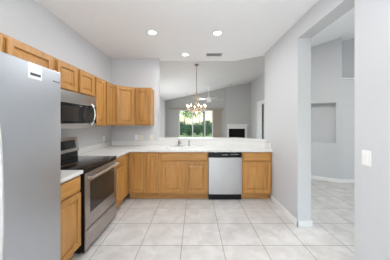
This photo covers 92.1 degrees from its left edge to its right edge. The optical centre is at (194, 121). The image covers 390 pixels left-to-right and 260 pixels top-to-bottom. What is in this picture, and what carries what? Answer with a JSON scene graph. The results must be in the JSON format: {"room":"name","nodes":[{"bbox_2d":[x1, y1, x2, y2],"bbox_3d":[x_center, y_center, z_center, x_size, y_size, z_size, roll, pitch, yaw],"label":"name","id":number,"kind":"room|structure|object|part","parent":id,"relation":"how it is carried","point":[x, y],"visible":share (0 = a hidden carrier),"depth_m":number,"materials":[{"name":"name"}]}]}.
{"room":"kitchen","nodes":[
{"label":"kitchen","id":0,"kind":"room"},
{"bbox_2d":[0,0,110,147],"bbox_3d":[-1.895,0.020,0.540,0.150,2.800,7.080,0,0,0],"label":"wall","id":1,"kind":"structure","parent":0,"point":[28,22],"depth_m":2.51,"materials":[{"name":"paint"}]},
{"bbox_2d":[0,32,1,51],"bbox_3d":[-1.645,-0.551,0.998,0.339,0.282,0.925,0,0,0],"label":"upper cabinet","id":2,"kind":"object","parent":1,"relation":"attached to","point":[0,32],"visible":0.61,"depth_m":1.43,"materials":[{"name":"brown wood"}]},
{"bbox_2d":[2,33,52,69],"bbox_3d":[-1.645,-0.314,1.724,0.339,0.757,0.522,0,0,0],"label":"upper cabinet","id":3,"kind":"object","parent":1,"relation":"attached to","point":[11,46],"visible":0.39,"depth_m":1.65,"materials":[{"name":"brown wood"}]},
{"bbox_2d":[53,57,93,96],"bbox_3d":[-1.645,-0.525,2.385,0.339,0.333,0.795,0,0,0],"label":"upper cabinet","id":4,"kind":"object","parent":1,"relation":"attached to","point":[74,79],"visible":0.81,"depth_m":2.31,"materials":[{"name":"brown wood"}]},
{"bbox_3d":[-1.488,-0.523,2.194,0.023,0.293,0.332,0,0,0],"label":"door","id":5,"kind":"part","parent":4,"relation":"part of","materials":[{"name":"brown wood"}]},
{"bbox_2d":[61,89,95,128],"bbox_3d":[-1.595,-0.136,2.372,0.429,0.437,0.760,0,0,0],"label":"microwave","id":6,"kind":"object","parent":4,"relation":"attached to","point":[77,110],"visible":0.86,"depth_m":2.30,"materials":[{"name":"grey metal"}]},
{"bbox_3d":[-1.442,-0.101,2.372,0.005,0.238,0.748,0,0,0],"label":"door","id":7,"kind":"part","parent":6,"relation":"part of","materials":[{"name":"black glass"}]},
{"bbox_3d":[-1.438,-0.101,2.502,0.002,0.210,0.170,0,0,0],"label":"control panel","id":8,"kind":"part","parent":6,"relation":"part of","materials":[{"name":"black plastic"}]},
{"bbox_3d":[-1.415,-0.105,2.604,0.060,0.300,0.053,0,0,16],"label":"handle","id":9,"kind":"part","parent":6,"relation":"part of","materials":[{"name":"silver metal"}]},
{"bbox_3d":[-1.488,-0.523,2.587,0.023,0.293,0.333,0,0,0],"label":"door","id":10,"kind":"part","parent":4,"relation":"part of","materials":[{"name":"brown wood"}]},
{"bbox_2d":[94,76,114,125],"bbox_3d":[-1.645,-0.314,3.156,0.339,0.757,0.740,0,0,0],"label":"upper cabinet","id":11,"kind":"object","parent":1,"relation":"attached to","point":[104,91],"visible":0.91,"depth_m":3.07,"materials":[{"name":"brown wood"}]},
{"bbox_3d":[-1.488,-0.311,2.961,0.023,0.717,0.290,0,0,0],"label":"door","id":12,"kind":"part","parent":11,"relation":"part of","materials":[{"name":"brown wood"}]},
{"bbox_3d":[-1.488,-0.311,3.304,0.023,0.717,0.285,0,0,0],"label":"door","id":13,"kind":"part","parent":11,"relation":"part of","materials":[{"name":"brown wood"}]},
{"bbox_2d":[115,85,134,124],"bbox_3d":[-1.515,-0.314,3.800,0.600,0.757,0.549,0,0,0],"label":"upper cabinet","id":14,"kind":"object","parent":1,"relation":"attached to","point":[124,96],"visible":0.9,"depth_m":3.63,"materials":[{"name":"brown wood"}]},
{"bbox_2d":[111,58,159,186],"bbox_3d":[-1.380,0.020,4.165,1.180,2.800,0.170,0,0,0],"label":"wall","id":15,"kind":"structure","parent":0,"point":[128,72],"depth_m":4.08,"materials":[{"name":"paint"}]},
{"bbox_2d":[135,88,153,124],"bbox_3d":[-1.049,-0.314,3.918,0.328,0.757,0.320,0,0,0],"label":"upper cabinet","id":16,"kind":"object","parent":15,"relation":"attached to","point":[144,97],"visible":1,"depth_m":3.77,"materials":[{"name":"brown wood"}]},
{"bbox_3d":[-1.040,-0.311,3.769,0.286,0.717,0.023,0,0,0],"label":"door","id":17,"kind":"part","parent":16,"relation":"part of","materials":[{"name":"brown wood"}]},
{"bbox_2d":[159,52,265,60],"bbox_3d":[-0.169,-2.080,4.115,3.605,1.400,0.552,0,0,8],"label":"trim","id":18,"kind":"structure","parent":15,"relation":"attached to","point":[263,53],"depth_m":4.15,"materials":[{"name":"paint"}]},
{"bbox_2d":[160,97,165,136],"bbox_3d":[-1.975,-0.030,8.275,0.150,2.900,8.050,0,0,0],"label":"wall","id":19,"kind":"structure","parent":0,"point":[162,101],"depth_m":10.99,"materials":[{"name":"paint"}]},
{"bbox_2d":[35,0,317,57],"bbox_3d":[-0.195,-1.440,0.465,3.550,0.120,7.230,0,0,0],"label":"ceiling","id":20,"kind":"structure","parent":0,"point":[117,28],"depth_m":2.66,"materials":[{"name":"paint"}]},
{"bbox_2d":[147,30,156,34],"bbox_3d":[-0.656,-1.375,2.890,0.156,0.009,0.156,0,0,0],"label":"recessed light","id":21,"kind":"object","parent":20,"relation":"in","point":[151,32],"visible":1,"depth_m":2.88,"materials":[{"name":"paint"}]},
{"bbox_2d":[206,53,222,55],"bbox_3d":[0.390,-1.375,3.840,0.330,0.008,0.190,0,0,0],"label":"ceiling vent","id":22,"kind":"object","parent":20,"relation":"in","point":[207,54],"visible":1,"depth_m":3.84,"materials":[{"name":"white metal"}]},
{"bbox_2d":[212,30,221,35],"bbox_3d":[0.347,-1.375,2.910,0.156,0.009,0.156,0,0,0],"label":"recessed light","id":23,"kind":"object","parent":20,"relation":"in","point":[216,33],"visible":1,"depth_m":2.92,"materials":[{"name":"paint"}]},
{"bbox_2d":[166,89,224,136],"bbox_3d":[0.840,-0.780,12.375,5.780,4.400,0.150,0,0,0],"label":"wall","id":24,"kind":"structure","parent":0,"point":[172,115],"depth_m":12.30,"materials":[{"name":"paint"}]},
{"bbox_2d":[179,110,212,136],"bbox_3d":[0.060,0.320,12.360,2.240,2.200,0.060,0,0,0],"label":"window","id":25,"kind":"structure","parent":24,"relation":"in","point":[179,110],"depth_m":12.33,"materials":[{"name":"paint"}]},
{"bbox_2d":[169,108,222,136],"bbox_3d":[0.075,0.237,12.200,3.510,2.305,0.100,0,0,0],"label":"vertical blinds","id":26,"kind":"object","parent":25,"relation":"attached to","point":[217,112],"visible":0.74,"depth_m":12.20,"materials":[{"name":"beige fabric"}]},
{"bbox_2d":[160,55,264,100],"bbox_3d":[0.840,-1.999,8.290,5.680,1.293,8.220,0,0,0],"label":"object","id":27,"kind":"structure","parent":0,"point":[177,78],"depth_m":7.74,"materials":[{"name":"paint"}]},
{"bbox_2d":[187,64,206,113],"bbox_3d":[0.045,-1.013,5.840,0.615,1.535,0.616,0,0,11],"label":"chandelier","id":28,"kind":"object","parent":27,"relation":"hanging from","point":[196,109],"visible":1,"depth_m":5.82,"materials":[{"name":"brown metal"}]},
{"bbox_2d":[197,86,223,101],"bbox_3d":[0.788,-1.509,10.224,1.545,0.862,1.563,0,0,0],"label":"ceiling fan","id":29,"kind":"object","parent":27,"relation":"hanging from","point":[207,98],"visible":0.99,"depth_m":10.10,"materials":[{"name":"white plastic"}]},
{"bbox_2d":[71,179,354,259],"bbox_3d":[1.850,1.480,4.610,8.100,0.120,15.620,0,0,0],"label":"floor","id":30,"kind":"structure","parent":0,"point":[141,228],"depth_m":2.44,"materials":[{"name":"tile"}]},
{"bbox_2d":[0,51,60,259],"bbox_3d":[-1.373,0.519,0.996,0.815,1.802,0.932,0,0,0],"label":"refrigerator","id":31,"kind":"object","parent":30,"relation":"on","point":[30,109],"visible":1,"depth_m":1.17,"materials":[{"name":"grey metal"}]},
{"bbox_3d":[-1.002,0.425,0.949,0.074,1.190,0.024,0,0,0],"label":"handle","id":32,"kind":"part","parent":31,"relation":"part of","materials":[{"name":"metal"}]},
{"bbox_2d":[28,62,41,80],"bbox_3d":[-1.038,-0.328,1.223,0.002,0.099,0.106,0,0,0],"label":"sticker","id":33,"kind":"object","parent":31,"relation":"attached to","point":[34,70],"visible":1,"depth_m":1.22,"materials":[{"name":"paper"}]},
{"bbox_2d":[61,175,80,259],"bbox_3d":[-1.498,0.982,1.726,0.624,0.875,0.508,0,0,0],"label":"base cabinet","id":34,"kind":"object","parent":30,"relation":"on","point":[70,189],"visible":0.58,"depth_m":1.80,"materials":[{"name":"brown wood"}]},
{"bbox_3d":[-1.198,0.633,1.726,0.023,0.143,0.468,0,0,0],"label":"drawer","id":35,"kind":"part","parent":34,"relation":"part of","materials":[{"name":"brown wood"}]},
{"bbox_2d":[61,170,82,182],"bbox_3d":[-1.498,0.474,1.728,0.637,0.136,0.520,0,0,0],"label":"countertop","id":36,"kind":"structure","parent":34,"relation":"on","point":[66,175],"depth_m":1.85,"materials":[{"name":"white stone"}]},
{"bbox_2d":[61,137,118,253],"bbox_3d":[-1.442,0.820,2.387,0.700,1.200,0.792,0,0,0],"label":"range","id":37,"kind":"object","parent":30,"relation":"on","point":[98,178],"visible":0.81,"depth_m":2.29,"materials":[{"name":"silver metal"}]},
{"bbox_3d":[-1.752,0.316,2.387,0.077,0.192,0.790,0,0,0],"label":"control panel","id":38,"kind":"part","parent":37,"relation":"part of","materials":[{"name":"silver metal"}]},
{"bbox_2d":[61,156,116,170],"bbox_3d":[-1.442,0.511,2.387,0.570,0.025,0.792,0,0,0],"label":"cooktop","id":39,"kind":"object","parent":37,"relation":"in","point":[85,163],"depth_m":2.37,"materials":[{"name":"black glass"}]},
{"bbox_3d":[-1.168,1.270,2.387,0.012,0.210,0.784,0,0,0],"label":"storage drawer","id":40,"kind":"part","parent":37,"relation":"part of","materials":[{"name":"silver metal"}]},
{"bbox_3d":[-1.168,0.854,2.387,0.012,0.603,0.784,0,0,0],"label":"oven door","id":41,"kind":"part","parent":37,"relation":"part of","materials":[{"name":"silver metal"}]},
{"bbox_3d":[-1.169,0.537,2.387,0.010,0.022,0.782,0,0,0],"label":"control trim","id":42,"kind":"part","parent":37,"relation":"part of","materials":[{"name":"silver metal"}]},
{"bbox_3d":[-1.159,1.206,2.387,0.005,0.017,0.670,0,0,0],"label":"drawer pull","id":43,"kind":"part","parent":37,"relation":"part of","materials":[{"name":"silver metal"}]},
{"bbox_3d":[-1.127,0.601,2.387,0.070,0.032,0.721,0,0,0],"label":"handle","id":44,"kind":"part","parent":37,"relation":"part of","materials":[{"name":"silver metal"}]},
{"bbox_2d":[116,153,127,208],"bbox_3d":[-1.498,0.982,3.103,0.624,0.875,0.625,0,0,0],"label":"base cabinet","id":45,"kind":"object","parent":30,"relation":"on","point":[122,167],"visible":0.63,"depth_m":3.08,"materials":[{"name":"brown wood"}]},
{"bbox_3d":[-1.198,0.633,3.007,0.023,0.143,0.335,0,0,0],"label":"drawer","id":46,"kind":"part","parent":45,"relation":"part of","materials":[{"name":"brown wood"}]},
{"bbox_3d":[-1.198,1.008,3.007,0.023,0.555,0.335,0,0,0],"label":"door","id":47,"kind":"part","parent":45,"relation":"part of","materials":[{"name":"brown wood"}]},
{"bbox_2d":[129,152,159,197],"bbox_3d":[-0.930,0.982,3.708,0.556,0.875,0.624,0,0,0],"label":"base cabinet","id":48,"kind":"object","parent":30,"relation":"on","point":[143,166],"visible":0.88,"depth_m":3.40,"materials":[{"name":"brown wood"}]},
{"bbox_3d":[-1.032,0.927,3.408,0.267,0.715,0.023,0,0,0],"label":"door","id":49,"kind":"part","parent":48,"relation":"part of","materials":[{"name":"brown wood"}]},
{"bbox_3d":[-0.768,0.927,3.408,0.190,0.715,0.023,0,0,0],"label":"door","id":50,"kind":"part","parent":48,"relation":"part of","materials":[{"name":"brown wood"}]},
{"bbox_2d":[159,152,207,197],"bbox_3d":[-0.206,0.982,3.708,0.888,0.875,0.624,0,0,0],"label":"base cabinet","id":51,"kind":"object","parent":30,"relation":"on","point":[181,174],"visible":0.96,"depth_m":3.40,"materials":[{"name":"brown wood"}]},
{"bbox_3d":[-0.427,1.008,3.408,0.375,0.555,0.023,0,0,0],"label":"door","id":52,"kind":"part","parent":51,"relation":"part of","materials":[{"name":"brown wood"}]},
{"bbox_2d":[78,140,271,157],"bbox_3d":[-0.210,0.465,3.433,3.214,0.154,1.289,0,0,0],"label":"countertop","id":53,"kind":"structure","parent":51,"relation":"on","point":[110,148],"depth_m":3.73,"materials":[{"name":"white stone"}]},
{"bbox_2d":[166,147,203,148],"bbox_3d":[-0.195,0.618,3.667,0.726,0.205,0.381,0,0,0],"label":"sink","id":54,"kind":"object","parent":53,"relation":"in","point":[167,147],"visible":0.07,"depth_m":3.84,"materials":[{"name":"white ceramic"}]},
{"bbox_3d":[0.018,1.008,3.408,0.395,0.555,0.023,0,0,0],"label":"door","id":55,"kind":"part","parent":51,"relation":"part of","materials":[{"name":"brown wood"}]},
{"bbox_2d":[208,152,241,198],"bbox_3d":[0.547,0.981,3.691,0.600,0.874,0.599,0,0,0],"label":"dishwasher","id":56,"kind":"object","parent":30,"relation":"on","point":[224,168],"visible":0.98,"depth_m":3.39,"materials":[{"name":"grey metal"}]},
{"bbox_2d":[208,152,208,192],"bbox_3d":[0.547,0.934,3.710,0.596,0.772,0.560,0,0,0],"label":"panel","id":57,"kind":"object","parent":56,"relation":"in","point":[208,152],"depth_m":3.47,"materials":[{"name":"grey plastic"}]},
{"bbox_3d":[0.547,1.369,3.447,0.600,0.097,0.015,0,0,0],"label":"kick plate","id":58,"kind":"part","parent":56,"relation":"part of","materials":[{"name":"black plastic"}]},
{"bbox_3d":[0.547,0.597,3.411,0.600,0.089,0.034,0,0,0],"label":"control panel","id":59,"kind":"part","parent":56,"relation":"part of","materials":[{"name":"black plastic"}]},
{"bbox_2d":[227,124,248,137],"bbox_3d":[2.730,0.774,11.995,1.380,1.289,0.590,0,0,0],"label":"fireplace","id":60,"kind":"object","parent":30,"relation":"on","point":[233,130],"visible":0.66,"depth_m":12.06,"materials":[{"name":"paint"}]},
{"bbox_2d":[241,152,270,197],"bbox_3d":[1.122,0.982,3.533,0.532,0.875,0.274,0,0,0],"label":"base cabinet","id":61,"kind":"object","parent":30,"relation":"on","point":[256,166],"visible":0.88,"depth_m":3.40,"materials":[{"name":"brown wood"}]},
{"bbox_3d":[1.122,0.633,3.408,0.482,0.143,0.023,0,0,0],"label":"drawer","id":62,"kind":"part","parent":61,"relation":"part of","materials":[{"name":"brown wood"}]},
{"bbox_3d":[1.122,1.008,3.408,0.482,0.555,0.023,0,0,0],"label":"door","id":63,"kind":"part","parent":61,"relation":"part of","materials":[{"name":"brown wood"}]},
{"bbox_2d":[225,83,250,137],"bbox_3d":[2.775,-0.565,12.200,1.609,3.970,0.200,0,0,0],"label":"wall","id":64,"kind":"structure","parent":0,"point":[237,98],"depth_m":12.10,"materials":[{"name":"paint"}]},
{"bbox_2d":[251,73,264,137],"bbox_3d":[3.655,-0.780,8.780,0.150,4.400,7.040,0,0,0],"label":"wall","id":65,"kind":"structure","parent":0,"point":[258,85],"depth_m":11.12,"materials":[{"name":"paint"}]},
{"bbox_2d":[257,100,264,138],"bbox_3d":[3.615,0.135,9.835,0.110,2.570,1.990,0,0,0],"label":"door frame","id":66,"kind":"structure","parent":65,"relation":"in","point":[260,104],"depth_m":10.14,"materials":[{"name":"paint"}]},
{"bbox_3d":[3.639,0.185,9.835,0.007,2.290,1.590,0,0,0],"label":"pane","id":67,"kind":"part","parent":66,"relation":"part of","materials":[{"name":"clear glass"}]},
{"bbox_2d":[311,37,341,178],"bbox_3d":[2.896,-0.530,4.932,1.492,3.900,0.300,0,0,35],"label":"wall","id":68,"kind":"structure","parent":0,"point":[326,58],"depth_m":4.58,"materials":[{"name":"paint"}]},
{"bbox_2d":[265,0,389,259],"bbox_3d":[1.490,0.020,0.390,0.180,2.800,6.780,0,0,0],"label":"wall","id":69,"kind":"structure","parent":0,"point":[288,61],"depth_m":1.64,"materials":[{"name":"paint"}]},
{"bbox_2d":[271,196,297,226],"bbox_3d":[1.393,1.379,2.981,0.014,0.079,0.869,0,0,0],"label":"baseboard","id":70,"kind":"structure","parent":69,"relation":"attached to","point":[288,214],"depth_m":2.88,"materials":[{"name":"paint"}]},
{"bbox_2d":[297,220,312,226],"bbox_3d":[1.490,1.379,3.163,0.208,0.079,1.234,0,0,0],"label":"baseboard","id":71,"kind":"object","parent":69,"relation":"attached to","point":[301,223],"visible":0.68,"depth_m":2.55,"materials":[{"name":"paint"}]},
{"bbox_2d":[362,150,370,166],"bbox_3d":[1.395,0.293,1.531,0.010,0.125,0.080,0,0,0],"label":"light switch","id":72,"kind":"object","parent":69,"relation":"attached to","point":[366,155],"visible":1,"depth_m":1.52,"materials":[{"name":"white plastic"}]},
{"bbox_2d":[311,7,354,46],"bbox_3d":[3.550,-2.060,1.130,4.100,0.920,8.260,0,0,0],"label":"ceiling","id":73,"kind":"structure","parent":0,"point":[344,26],"depth_m":3.90,"materials":[{"name":"paint"}]},
{"bbox_2d":[342,39,354,178],"bbox_3d":[4.460,-0.580,4.630,2.080,4.000,0.460,0,0,0],"label":"wall","id":74,"kind":"structure","parent":0,"point":[348,46],"depth_m":4.40,"materials":[{"name":"paint"}]},
{"bbox_2d":[311,175,354,182],"bbox_3d":[3.782,1.379,4.555,3.413,0.079,0.546,0,0,14],"label":"baseboard","id":75,"kind":"structure","parent":74,"relation":"attached to","point":[312,176],"depth_m":4.45,"materials":[{"name":"paint"}]},
{"bbox_3d":[0.305,0.902,3.975,2.190,1.035,0.550,0,0,0],"label":"wall","id":76,"kind":"structure","parent":0,"visible":0},
{"bbox_2d":[158,137,266,141],"bbox_3d":[0.331,0.366,4.119,2.259,0.036,0.514,0,0,10],"label":"bar ledge","id":77,"kind":"object","parent":76,"relation":"on","point":[160,138],"visible":1,"depth_m":4.05,"materials":[{"name":"white stone"}]},
{"label":"outside","id":78,"kind":"structure","parent":0,"visible":0},
{"bbox_2d":[180,127,211,136],"bbox_3d":[5.000,1.605,31.000,70.000,0.130,58.000,0,0,0],"label":"lawn","id":79,"kind":"structure","parent":78,"point":[194,134],"depth_m":21.45,"materials":[{"name":"green plant"}]},
{"bbox_2d":[180,121,185,134],"bbox_3d":[-1.629,0.742,22.384,1.639,1.733,1.066,0,0,0],"label":"shrub","id":80,"kind":"object","parent":79,"relation":"on","point":[183,122],"visible":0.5,"depth_m":22.25,"materials":[{"name":"green plant"}]},
{"bbox_2d":[182,124,195,135],"bbox_3d":[-0.647,0.880,21.211,1.652,1.469,1.019,0,0,0],"label":"shrub","id":81,"kind":"object","parent":79,"relation":"on","point":[188,128],"visible":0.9,"depth_m":21.07,"materials":[{"name":"green plant"}]},
{"bbox_2d":[180,111,200,123],"bbox_3d":[-1.038,-1.052,25.530,4.584,5.192,3.129,0,0,-12],"label":"tree","id":82,"kind":"object","parent":79,"relation":"on","point":[181,112],"visible":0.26,"depth_m":25.12,"materials":[{"name":"green plant"}]},
{"bbox_2d":[182,111,207,136],"bbox_3d":[0.484,-0.675,17.445,3.288,4.436,3.636,0,0,0],"label":"tree","id":83,"kind":"object","parent":79,"relation":"on","point":[185,111],"visible":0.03,"depth_m":16.96,"materials":[{"name":"green plant"}]},
{"bbox_3d":[0.636,-1.549,17.334,2.574,2.689,3.877,0,0,41],"label":"crown","id":84,"kind":"part","parent":83,"relation":"part of","materials":[{"name":"green plant"}]},
{"bbox_2d":[193,122,202,134],"bbox_3d":[0.324,0.792,22.351,1.464,1.646,1.131,0,0,24],"label":"shrub","id":85,"kind":"object","parent":79,"relation":"on","point":[196,125],"visible":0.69,"depth_m":22.19,"materials":[{"name":"green plant"}]},
{"bbox_2d":[199,120,211,135],"bbox_3d":[1.323,0.637,21.209,1.698,1.860,0.995,0,0,0],"label":"shrub","id":86,"kind":"object","parent":79,"relation":"on","point":[207,130],"visible":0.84,"depth_m":21.09,"materials":[{"name":"green plant"}]}
]}

